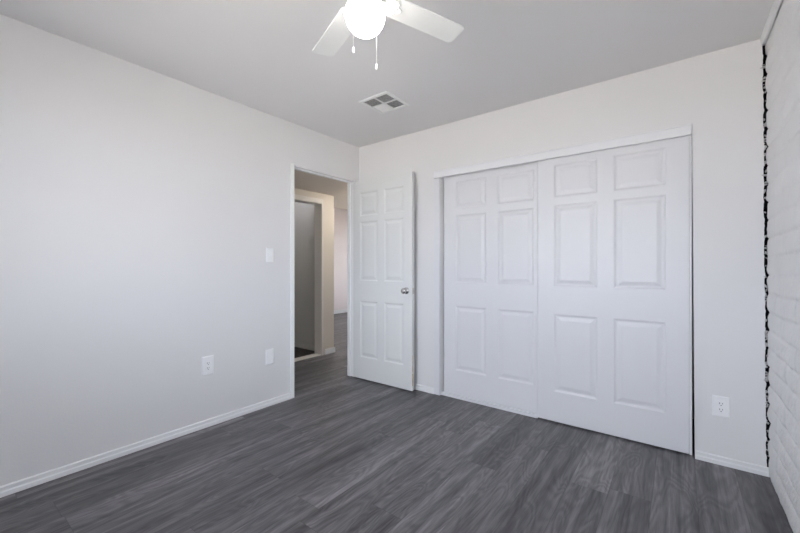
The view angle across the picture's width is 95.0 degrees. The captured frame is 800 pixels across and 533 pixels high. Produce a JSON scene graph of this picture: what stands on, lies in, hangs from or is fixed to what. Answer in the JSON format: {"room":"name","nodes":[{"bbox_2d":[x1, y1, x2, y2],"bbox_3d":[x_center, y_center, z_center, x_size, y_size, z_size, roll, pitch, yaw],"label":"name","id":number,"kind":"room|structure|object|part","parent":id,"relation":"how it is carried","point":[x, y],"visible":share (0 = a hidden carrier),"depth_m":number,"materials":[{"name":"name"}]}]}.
{"room":"empty bedroom","nodes":[
{"label":"empty bedroom","id":0,"kind":"room"},
{"bbox_2d":[0,14,358,485],"bbox_3d":[0.049,-0.136,4.643,0.092,2.600,8.670,0,0,37],"label":"wall","id":1,"kind":"structure","parent":0,"point":[141,208],"depth_m":2.27,"materials":[{"name":"paint"}]},
{"bbox_2d":[0,393,290,497],"bbox_3d":[-1.714,1.137,2.242,0.013,0.053,2.474,0,0,37],"label":"baseboard","id":2,"kind":"structure","parent":1,"relation":"attached to","point":[41,478],"depth_m":2.26,"materials":[{"name":"white paint"}]},
{"bbox_2d":[202,355,213,375],"bbox_3d":[-1.396,0.720,2.664,0.009,0.138,0.086,0,0,37],"label":"power outlet","id":3,"kind":"object","parent":1,"relation":"attached to","point":[207,361],"visible":1,"depth_m":2.66,"materials":[{"name":"white plastic"}]},
{"bbox_2d":[206,361,210,370],"bbox_3d":[-1.394,0.720,2.662,0.003,0.067,0.033,0,0,37],"label":"receptacle","id":4,"kind":"object","parent":3,"relation":"attached to","point":[208,363],"depth_m":2.66,"materials":[{"name":"white plastic"}]},
{"bbox_2d":[266,348,273,364],"bbox_3d":[-1.089,0.756,3.067,0.007,0.130,0.078,0,0,37],"label":"wall plate","id":5,"kind":"object","parent":1,"relation":"attached to","point":[269,352],"visible":1,"depth_m":3.07,"materials":[{"name":"white plastic"}]},
{"bbox_2d":[266,247,273,261],"bbox_3d":[-1.086,-0.098,3.066,0.014,0.120,0.072,0,0,37],"label":"light switch","id":6,"kind":"object","parent":1,"relation":"attached to","point":[269,251],"visible":1,"depth_m":3.06,"materials":[{"name":"white plastic"}]},
{"bbox_2d":[290,163,354,397],"bbox_3d":[-0.757,0.124,3.580,0.107,2.080,0.814,0,0,37],"label":"door frame","id":7,"kind":"structure","parent":1,"relation":"attached to","point":[293,167],"depth_m":3.87,"materials":[{"name":"white paint"}]},
{"bbox_2d":[353,171,413,390],"bbox_3d":[-0.183,0.136,3.620,0.774,2.032,0.136,0,0,37],"label":"door","id":8,"kind":"structure","parent":7,"relation":"attached to","point":[383,207],"depth_m":3.58,"materials":[{"name":"white paint"}]},
{"bbox_3d":[0.042,0.227,3.402,0.064,0.064,0.058,0,0,37],"label":"knob","id":9,"kind":"part","parent":8,"relation":"part of","materials":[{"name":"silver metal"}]},
{"bbox_2d":[294,202,314,345],"bbox_3d":[-2.707,-0.136,5.174,2.880,2.600,1.875,0,0,37],"label":"wall","id":10,"kind":"structure","parent":0,"point":[304,214],"depth_m":5.15,"materials":[{"name":"grey paint"}]},
{"bbox_2d":[294,342,314,350],"bbox_3d":[-1.669,1.127,5.390,1.470,0.075,0.013,0,0,37],"label":"baseboard","id":11,"kind":"structure","parent":10,"relation":"attached to","point":[300,345],"depth_m":5.13,"materials":[{"name":"grey paint"}]},
{"bbox_2d":[294,188,333,354],"bbox_3d":[-2.129,0.104,3.458,0.120,2.120,3.905,0,0,37],"label":"wall","id":12,"kind":"structure","parent":0,"point":[328,200],"depth_m":4.88,"materials":[{"name":"beige paint"}]},
{"bbox_2d":[294,194,322,361],"bbox_3d":[-1.322,0.141,4.513,0.144,2.045,0.852,0,0,37],"label":"door frame","id":13,"kind":"structure","parent":12,"relation":"attached to","point":[318,203],"depth_m":4.81,"materials":[{"name":"white paint"}]},
{"bbox_2d":[325,347,334,354],"bbox_3d":[-2.119,1.129,3.460,0.134,0.070,3.920,0,0,37],"label":"baseboard","id":14,"kind":"structure","parent":12,"relation":"attached to","point":[329,350],"depth_m":4.90,"materials":[{"name":"white paint"}]},
{"bbox_2d":[294,170,346,200],"bbox_3d":[-1.597,-1.196,3.408,1.028,0.480,4.470,0,0,37],"label":"ceiling","id":15,"kind":"structure","parent":0,"point":[302,180],"depth_m":4.32,"materials":[{"name":"beige paint"}]},
{"bbox_2d":[334,208,346,310],"bbox_3d":[-1.964,-0.136,8.625,0.120,2.600,4.775,0,0,37],"label":"wall","id":16,"kind":"structure","parent":0,"point":[340,215],"depth_m":9.15,"materials":[{"name":"white paint"}]},
{"bbox_2d":[334,309,346,313],"bbox_3d":[-1.858,1.124,8.654,0.013,0.080,4.600,0,0,37],"label":"baseboard","id":17,"kind":"structure","parent":16,"relation":"attached to","point":[343,310],"depth_m":9.14,"materials":[{"name":"white paint"}]},
{"bbox_2d":[334,198,346,209],"bbox_3d":[-0.375,-1.486,7.486,4.028,0.100,4.900,0,0,37],"label":"ceiling","id":18,"kind":"structure","parent":0,"point":[339,204],"depth_m":8.48,"materials":[{"name":"beige paint"}]},
{"bbox_2d":[0,0,783,146],"bbox_3d":[0.017,-1.326,1.902,3.420,0.100,4.270,0,0,37],"label":"ceiling","id":19,"kind":"structure","parent":0,"point":[256,54],"depth_m":2.14,"materials":[{"name":"white paint"}]},
{"bbox_2d":[359,91,408,113],"bbox_3d":[-0.123,-1.272,2.857,0.280,0.008,0.280,0,0,37],"label":"ceiling vent","id":20,"kind":"object","parent":19,"relation":"in","point":[384,102],"visible":1,"depth_m":2.85,"materials":[{"name":"white metal"}]},
{"bbox_2d":[313,0,463,69],"bbox_3d":[-0.140,-1.051,1.467,0.750,0.450,0.750,0,0,13],"label":"ceiling fan","id":21,"kind":"object","parent":19,"relation":"hanging from","point":[365,19],"visible":1,"depth_m":1.58,"materials":[{"name":"white plastic"}]},
{"bbox_3d":[-0.295,-1.088,1.714,0.115,0.006,0.388,-7,4,-32],"label":"blade","id":22,"kind":"part","parent":21,"relation":"part of","materials":[{"name":"white wood"}]},
{"bbox_3d":[-0.140,-1.000,1.467,0.160,0.150,0.160,0,0,37],"label":"light globe","id":23,"kind":"part","parent":21,"relation":"part of","materials":[{"name":"white glass"}]},
{"bbox_3d":[0.107,-1.088,1.622,0.388,0.006,0.115,0,-6,-32],"label":"blade","id":24,"kind":"part","parent":21,"relation":"part of","materials":[{"name":"white wood"}]},
{"bbox_2d":[0,312,792,532],"bbox_3d":[-0.197,1.198,4.905,7.500,0.092,8.850,0,0,37],"label":"floor","id":25,"kind":"structure","parent":0,"point":[344,454],"depth_m":1.99,"materials":[{"name":"grey laminate"}]},
{"bbox_2d":[359,39,766,466],"bbox_3d":[0.833,-0.056,3.022,3.120,2.440,0.100,0,0,37],"label":"wall","id":26,"kind":"structure","parent":0,"point":[720,93],"depth_m":2.20,"materials":[{"name":"paint"}]},
{"bbox_2d":[434,178,439,394],"bbox_3d":[0.337,0.181,3.330,0.058,1.966,0.011,0,0,37],"label":"trim","id":27,"kind":"structure","parent":26,"relation":"attached to","point":[436,180],"depth_m":3.32,"materials":[{"name":"white paint"}]},
{"bbox_2d":[441,162,537,417],"bbox_3d":[1.105,0.164,2.819,1.776,2.000,0.088,0,0,37],"label":"trim","id":28,"kind":"structure","parent":26,"relation":"attached to","point":[530,414],"depth_m":3.05,"materials":[{"name":"white paint"}]},
{"bbox_2d":[444,163,535,412],"bbox_3d":[0.782,0.166,3.090,0.928,1.972,0.034,0,0,37],"label":"door","id":29,"kind":"structure","parent":26,"relation":"in","point":[490,216],"depth_m":3.07,"materials":[{"name":"white paint"}]},
{"bbox_2d":[433,124,691,178],"bbox_3d":[1.041,-0.834,2.784,1.840,0.064,0.024,0,0,37],"label":"trim","id":30,"kind":"structure","parent":26,"relation":"attached to","point":[683,130],"depth_m":2.62,"materials":[{"name":"white paint"}]},
{"bbox_2d":[414,383,769,476],"bbox_3d":[0.801,1.137,2.974,3.128,0.053,0.013,0,0,37],"label":"baseboard","id":31,"kind":"structure","parent":26,"relation":"attached to","point":[716,459],"depth_m":2.13,"materials":[{"name":"white paint"}]},
{"bbox_2d":[536,135,691,454],"bbox_3d":[1.429,0.170,2.542,0.936,1.975,0.040,0,0,37],"label":"door","id":32,"kind":"structure","parent":26,"relation":"in","point":[614,225],"depth_m":2.49,"materials":[{"name":"white paint"}]},
{"bbox_2d":[712,395,729,418],"bbox_3d":[1.885,0.823,2.151,0.080,0.123,0.009,0,0,37],"label":"power outlet","id":33,"kind":"object","parent":26,"relation":"attached to","point":[720,404],"visible":1,"depth_m":2.15,"materials":[{"name":"white plastic"}]},
{"bbox_2d":[717,400,724,412],"bbox_3d":[1.884,0.823,2.149,0.033,0.067,0.003,0,0,37],"label":"receptacle","id":34,"kind":"object","parent":33,"relation":"attached to","point":[720,403],"depth_m":2.15,"materials":[{"name":"white plastic"}]},
{"bbox_2d":[759,64,769,456],"bbox_3d":[2.043,-0.037,2.048,0.047,2.191,0.046,0,0,-12],"label":"gap","id":35,"kind":"object","parent":26,"relation":"attached to","point":[763,67],"visible":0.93,"depth_m":2.04,"materials":[{"name":"grey"}]},
{"bbox_2d":[692,237,693,418],"bbox_3d":[1.232,-0.056,3.233,3.000,2.440,0.720,0,0,37],"label":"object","id":36,"kind":"structure","parent":0,"point":[692,237],"depth_m":2.80,"materials":[{"name":"paint"}]},
{"bbox_2d":[762,46,770,466],"bbox_3d":[1.070,-0.056,0.685,0.230,2.440,3.610,0,0,37],"label":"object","id":37,"kind":"structure","parent":0,"point":[765,208],"depth_m":2.11,"materials":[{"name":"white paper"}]},
{"bbox_2d":[765,0,799,532],"bbox_3d":[1.050,-0.035,0.693,0.071,2.399,3.359,0,0,37],"label":"wall","id":38,"kind":"structure","parent":0,"point":[782,47],"depth_m":1.71,"materials":[{"name":"white brick"}]},
{"bbox_2d":[760,0,782,44],"bbox_3d":[1.014,-1.256,0.715,0.026,0.040,3.350,0,0,37],"label":"trim","id":39,"kind":"structure","parent":38,"relation":"attached to","point":[776,4],"depth_m":1.86,"materials":[{"name":"white paint"}]}
]}

